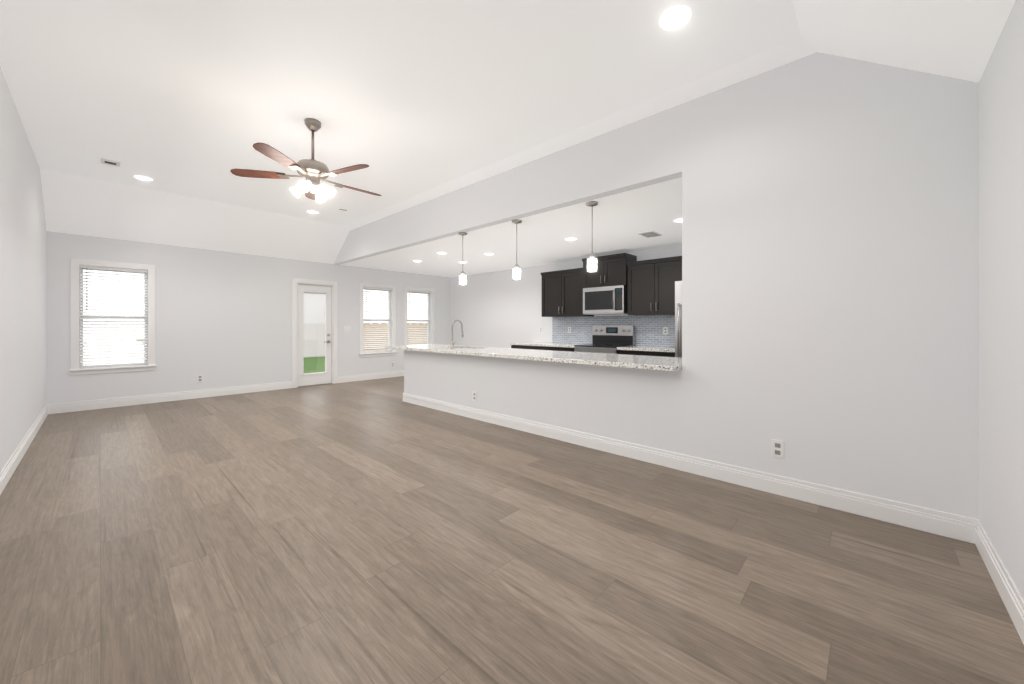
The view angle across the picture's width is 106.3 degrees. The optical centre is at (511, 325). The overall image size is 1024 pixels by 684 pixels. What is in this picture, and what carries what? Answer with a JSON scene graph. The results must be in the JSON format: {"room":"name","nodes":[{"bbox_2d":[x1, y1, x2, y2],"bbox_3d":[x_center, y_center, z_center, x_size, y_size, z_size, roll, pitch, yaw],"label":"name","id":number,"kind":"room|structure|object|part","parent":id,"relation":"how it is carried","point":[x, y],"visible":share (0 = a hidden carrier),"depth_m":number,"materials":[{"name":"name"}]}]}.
{"room":"empty living room","nodes":[
{"label":"empty living room","id":0,"kind":"room"},
{"bbox_2d":[0,66,45,470],"bbox_3d":[-3.074,-0.375,2.111,8.513,3.050,0.150,0,0,43],"label":"wall","id":1,"kind":"structure","parent":0,"point":[22,311],"depth_m":3.31,"materials":[{"name":"paint"}]},
{"bbox_2d":[0,404,51,494],"bbox_3d":[-3.018,1.085,2.170,8.219,0.130,0.018,0,0,43],"label":"baseboard","id":2,"kind":"structure","parent":1,"relation":"attached to","point":[11,465],"depth_m":3.31,"materials":[{"name":"white wood"}]},
{"bbox_2d":[46,231,450,404],"bbox_3d":[-3.847,-0.375,7.412,0.150,3.050,6.848,0,0,43],"label":"wall","id":3,"kind":"structure","parent":0,"point":[223,319],"depth_m":6.24,"materials":[{"name":"paint"}]},
{"bbox_2d":[69,258,156,374],"bbox_3d":[-5.635,-0.120,5.448,0.175,1.564,0.855,0,0,43],"label":"window","id":4,"kind":"structure","parent":3,"relation":"in","point":[75,263],"depth_m":5.41,"materials":[{"name":"clear glass"}]},
{"bbox_3d":[-5.679,-0.120,5.489,0.055,1.402,0.673,0,0,43],"label":"window sash","id":5,"kind":"part","parent":4,"relation":"part of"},
{"bbox_2d":[52,381,291,413],"bbox_3d":[-5.027,1.085,6.027,0.018,0.130,2.858,0,0,43],"label":"baseboard","id":6,"kind":"structure","parent":3,"relation":"attached to","point":[57,408],"depth_m":5.76,"materials":[{"name":"white wood"}]},
{"bbox_2d":[197,375,202,381],"bbox_3d":[-4.960,0.840,6.104,0.006,0.115,0.070,0,0,43],"label":"electrical outlet","id":7,"kind":"object","parent":3,"relation":"attached to","point":[199,378],"visible":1,"depth_m":6.10,"materials":[{"name":"white plastic"}]},
{"bbox_2d":[292,278,336,387],"bbox_3d":[-3.826,0.135,7.422,0.168,2.030,0.821,0,0,43],"label":"door","id":8,"kind":"structure","parent":3,"relation":"attached to","point":[314,322],"depth_m":7.40,"materials":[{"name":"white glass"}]},
{"bbox_3d":[-3.816,0.135,7.412,0.033,1.550,0.413,0,0,43],"label":"glass","id":9,"kind":"part","parent":8,"relation":"part of","materials":[{"name":"clear glass"}]},
{"bbox_2d":[344,326,350,331],"bbox_3d":[-3.356,0.062,7.821,0.008,0.115,0.140,0,0,43],"label":"light switch","id":10,"kind":"object","parent":3,"relation":"attached to","point":[347,328],"visible":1,"depth_m":7.82,"materials":[{"name":"white plastic"}]},
{"bbox_2d":[337,370,403,382],"bbox_3d":[-2.523,1.085,8.712,0.018,0.130,2.845,0,0,43],"label":"baseboard","id":11,"kind":"structure","parent":3,"relation":"attached to","point":[361,377],"depth_m":8.15,"materials":[{"name":"white wood"}]},
{"bbox_2d":[359,283,396,356],"bbox_3d":[-2.930,-0.120,8.347,0.175,1.564,0.855,0,0,43],"label":"window","id":12,"kind":"structure","parent":3,"relation":"in","point":[366,324],"depth_m":8.35,"materials":[{"name":"clear glass"}]},
{"bbox_3d":[-2.974,-0.120,8.388,0.055,1.402,0.673,0,0,43],"label":"window sash","id":13,"kind":"part","parent":12,"relation":"part of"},
{"bbox_2d":[404,286,434,344],"bbox_3d":[-2.217,-0.120,9.111,0.175,1.564,0.855,0,0,43],"label":"window","id":14,"kind":"structure","parent":3,"relation":"in","point":[418,290],"depth_m":9.11,"materials":[{"name":"clear glass"}]},
{"bbox_3d":[-2.261,-0.120,9.152,0.055,1.402,0.673,0,0,43],"label":"window sash","id":15,"kind":"part","parent":14,"relation":"part of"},
{"bbox_2d":[0,0,1015,263],"bbox_3d":[-1.835,-1.558,3.438,8.513,0.885,3.781,0,0,43],"label":"ceiling","id":16,"kind":"structure","parent":0,"point":[184,104],"depth_m":2.86,"materials":[{"name":"paint"}]},
{"bbox_2d":[101,158,119,166],"bbox_3d":[-4.457,-1.808,4.260,0.170,0.012,0.150,0,0,43],"label":"ceiling vent","id":17,"kind":"object","parent":16,"relation":"attached to","point":[110,162],"visible":0.93,"depth_m":4.24,"materials":[{"name":"white plastic"}]},
{"bbox_2d":[134,175,152,180],"bbox_3d":[-4.529,-1.810,4.717,0.172,0.008,0.172,0,0,43],"label":"recessed light","id":18,"kind":"object","parent":16,"relation":"in","point":[144,178],"visible":1,"depth_m":4.71,"materials":[{"name":"white plastic"}]},
{"bbox_2d":[230,118,381,202],"bbox_3d":[-1.736,-1.477,3.461,1.244,0.675,1.183,0,0,43],"label":"ceiling fan","id":19,"kind":"object","parent":16,"relation":"hanging from","point":[313,171],"visible":1,"depth_m":3.34,"materials":[{"name":"brown wood"}]},
{"bbox_2d":[307,210,318,213],"bbox_3d":[-3.177,-1.810,6.123,0.172,0.008,0.172,0,0,43],"label":"recessed light","id":20,"kind":"object","parent":16,"relation":"in","point":[312,212],"visible":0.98,"depth_m":6.13,"materials":[{"name":"white plastic"}]},
{"bbox_2d":[660,6,690,29],"bbox_3d":[0.961,-1.810,2.262,0.172,0.008,0.172,0,0,43],"label":"recessed light","id":21,"kind":"object","parent":16,"relation":"in","point":[673,18],"visible":1,"depth_m":2.26,"materials":[{"name":"white plastic"}]},
{"bbox_2d":[340,177,681,276],"bbox_3d":[0.541,-1.326,5.986,8.513,0.200,2.947,0,0,43],"label":"ceiling","id":22,"kind":"structure","parent":0,"point":[622,220],"depth_m":5.46,"materials":[{"name":"paint"}]},
{"bbox_2d":[458,232,466,285],"bbox_3d":[-0.651,-0.880,5.079,0.120,0.690,0.120,0,0,43],"label":"pendant light","id":23,"kind":"object","parent":22,"relation":"hanging from","point":[462,276],"visible":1,"depth_m":5.04,"materials":[{"name":"white glass"}]},
{"bbox_2d":[512,220,521,280],"bbox_3d":[0.056,-0.880,4.488,0.120,0.690,0.120,0,0,43],"label":"pendant light","id":24,"kind":"object","parent":22,"relation":"hanging from","point":[517,272],"visible":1,"depth_m":4.46,"materials":[{"name":"white glass"}]},
{"bbox_2d":[565,238,576,240],"bbox_3d":[0.837,-1.221,5.428,0.172,0.008,0.172,0,0,43],"label":"recessed light","id":25,"kind":"object","parent":22,"relation":"in","point":[570,239],"visible":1,"depth_m":5.43,"materials":[{"name":"white plastic"}]},
{"bbox_2d":[586,201,597,272],"bbox_3d":[0.801,-0.880,3.834,0.120,0.690,0.120,0,0,43],"label":"pendant light","id":26,"kind":"object","parent":22,"relation":"hanging from","point":[592,264],"visible":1,"depth_m":3.80,"materials":[{"name":"white glass"}]},
{"bbox_2d":[638,231,661,237],"bbox_3d":[1.845,-1.220,5.130,0.200,0.010,0.320,0,0,43],"label":"ceiling vent","id":27,"kind":"object","parent":22,"relation":"in","point":[648,234],"visible":1,"depth_m":5.11,"materials":[{"name":"white plastic"}]},
{"bbox_2d":[0,376,1023,683],"bbox_3d":[-0.789,1.210,4.560,8.513,0.120,6.848,0,0,43],"label":"floor","id":28,"kind":"structure","parent":0,"point":[366,532],"depth_m":1.84,"materials":[{"name":"brown wood"}]},
{"bbox_2d":[511,345,530,348],"bbox_3d":[0.381,0.761,7.497,0.489,0.776,0.647,0,0,43],"label":"base cabinet","id":29,"kind":"object","parent":28,"relation":"on","point":[512,346],"depth_m":7.26,"materials":[{"name":"brown wood"}]},
{"bbox_2d":[531,346,573,351],"bbox_3d":[0.917,0.761,6.997,0.977,0.776,0.647,0,0,43],"label":"base cabinet","id":30,"kind":"object","parent":28,"relation":"on","point":[543,348],"depth_m":6.73,"materials":[{"name":"brown wood"}]},
{"bbox_2d":[510,342,674,352],"bbox_3d":[1.336,0.350,6.597,3.145,0.040,0.661,0,0,43],"label":"countertop","id":31,"kind":"structure","parent":30,"relation":"on","point":[635,348],"depth_m":6.10,"materials":[{"name":"stone"}]},
{"bbox_2d":[574,326,634,353],"bbox_3d":[1.521,0.565,6.365,0.764,1.130,0.716,0,0,43],"label":"range","id":32,"kind":"object","parent":28,"relation":"on","point":[608,339],"visible":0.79,"depth_m":6.42,"materials":[{"name":"silver metal"}]},
{"bbox_2d":[617,350,674,356],"bbox_3d":[2.152,0.761,5.822,0.896,0.777,0.681,0,0,43],"label":"base cabinet","id":33,"kind":"object","parent":28,"relation":"on","point":[651,353],"visible":0.04,"depth_m":5.59,"materials":[{"name":"brown wood"}]},
{"bbox_2d":[675,281,681,357],"bbox_3d":[2.765,0.275,5.130,0.895,1.750,0.806,0,0,43],"label":"fridge","id":34,"kind":"object","parent":28,"relation":"on","point":[678,318],"visible":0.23,"depth_m":5.14,"materials":[{"name":"silver metal"}]},
{"bbox_3d":[0.131,0.751,4.749,4.083,0.797,0.572,0,0,43],"label":"cabinet","id":35,"kind":"object","parent":28,"relation":"on","visible":0},
{"bbox_2d":[385,344,681,371],"bbox_3d":[-0.054,0.330,4.724,4.336,0.040,0.885,0,0,43],"label":"countertop","id":36,"kind":"structure","parent":35,"relation":"on","point":[661,363],"depth_m":4.00,"materials":[{"name":"stone"}]},
{"bbox_2d":[450,320,463,347],"bbox_3d":[-0.746,0.112,5.368,0.120,0.394,0.227,0,0,43],"label":"faucet","id":37,"kind":"object","parent":36,"relation":"on","point":[453,342],"visible":1,"depth_m":5.32,"materials":[{"name":"silver metal"}]},
{"bbox_2d":[451,246,681,347],"bbox_3d":[1.495,-0.375,7.009,8.513,3.050,0.150,0,0,43],"label":"wall","id":38,"kind":"structure","parent":0,"point":[501,309],"depth_m":8.43,"materials":[{"name":"paint"}]},
{"bbox_2d":[540,269,593,316],"bbox_3d":[1.010,-0.588,7.097,0.935,0.834,0.376,0,0,43],"label":"upper cabinet","id":39,"kind":"object","parent":38,"relation":"attached to","point":[562,295],"depth_m":6.97,"materials":[{"name":"brown wood"}]},
{"bbox_2d":[580,253,636,288],"bbox_3d":[1.638,-0.903,6.491,0.802,0.505,0.406,0,0,43],"label":"upper cabinet","id":40,"kind":"object","parent":38,"relation":"attached to","point":[612,269],"depth_m":6.31,"materials":[{"name":"brown wood"}]},
{"bbox_2d":[583,285,626,314],"bbox_3d":[1.621,-0.420,6.473,0.752,0.450,0.455,0,0,43],"label":"microwave","id":41,"kind":"object","parent":40,"relation":"attached to","point":[609,300],"visible":0.98,"depth_m":6.30,"materials":[{"name":"silver metal"}]},
{"bbox_2d":[552,315,674,346],"bbox_3d":[1.754,0.080,6.659,2.620,0.499,0.008,0,0,43],"label":"tile backsplash","id":42,"kind":"structure","parent":38,"relation":"attached to","point":[648,330],"depth_m":6.55,"materials":[{"name":"white tile"}]},
{"bbox_2d":[663,327,667,334],"bbox_3d":[2.414,0.080,6.033,0.070,0.115,0.006,0,0,43],"label":"outlet","id":43,"kind":"object","parent":42,"relation":"attached to","point":[665,330],"visible":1,"depth_m":6.03,"materials":[{"name":"white plastic"}]},
{"bbox_2d":[627,256,681,314],"bbox_3d":[2.264,-0.588,5.927,0.875,0.834,0.376,0,0,43],"label":"upper cabinet","id":44,"kind":"object","parent":38,"relation":"attached to","point":[650,283],"depth_m":5.82,"materials":[{"name":"brown wood"}]},
{"bbox_2d":[334,52,978,519],"bbox_3d":[-0.505,-0.375,4.865,8.213,3.050,0.120,0,0,43],"label":"wall","id":45,"kind":"structure","parent":0,"point":[830,270],"depth_m":2.55,"materials":[{"name":"paint"}]},
{"bbox_2d":[473,391,476,400],"bbox_3d":[-0.462,0.870,4.738,0.070,0.115,0.006,0,0,43],"label":"outlet","id":46,"kind":"object","parent":45,"relation":"attached to","point":[474,396],"visible":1,"depth_m":4.73,"materials":[{"name":"white plastic"}]},
{"bbox_2d":[402,393,967,541],"bbox_3d":[0.404,1.085,3.941,5.630,0.130,0.044,0,0,43],"label":"baseboard","id":47,"kind":"structure","parent":45,"relation":"attached to","point":[962,528],"depth_m":2.72,"materials":[{"name":"white wood"}]},
{"bbox_2d":[772,440,783,458],"bbox_3d":[1.812,0.840,2.617,0.070,0.115,0.006,0,0,43],"label":"outlet","id":48,"kind":"object","parent":45,"relation":"attached to","point":[777,448],"visible":1,"depth_m":2.61,"materials":[{"name":"white plastic"}]},
{"bbox_2d":[979,0,1023,598],"bbox_3d":[2.268,-0.375,1.708,0.150,3.050,6.848,0,0,43],"label":"wall","id":49,"kind":"structure","parent":0,"point":[1001,300],"depth_m":1.65,"materials":[{"name":"paint"}]},
{"bbox_2d":[968,517,1023,644],"bbox_3d":[1.212,1.085,0.694,0.018,0.130,3.570,0,0,43],"label":"baseboard","id":50,"kind":"structure","parent":49,"relation":"attached to","point":[1011,597],"depth_m":1.65,"materials":[{"name":"white wood"}]},
{"label":"outside","id":51,"kind":"structure","parent":0,"visible":0},
{"bbox_2d":[136,340,324,373],"bbox_3d":[-17.651,1.350,21.935,39.849,0.200,36.000,0,0,43],"label":"lawn","id":52,"kind":"structure","parent":51,"point":[316,366],"depth_m":12.37,"materials":[{"name":"green plant"}]},
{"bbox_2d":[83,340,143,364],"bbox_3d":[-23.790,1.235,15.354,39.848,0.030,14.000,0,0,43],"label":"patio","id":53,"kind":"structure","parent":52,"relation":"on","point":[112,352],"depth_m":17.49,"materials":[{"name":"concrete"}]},
{"bbox_2d":[305,324,426,354],"bbox_3d":[-6.498,0.568,18.431,0.060,1.364,13.490,0,0,43],"label":"fence","id":54,"kind":"object","parent":52,"relation":"on","point":[386,337],"depth_m":18.58,"materials":[{"name":"brown wood"}]}
]}

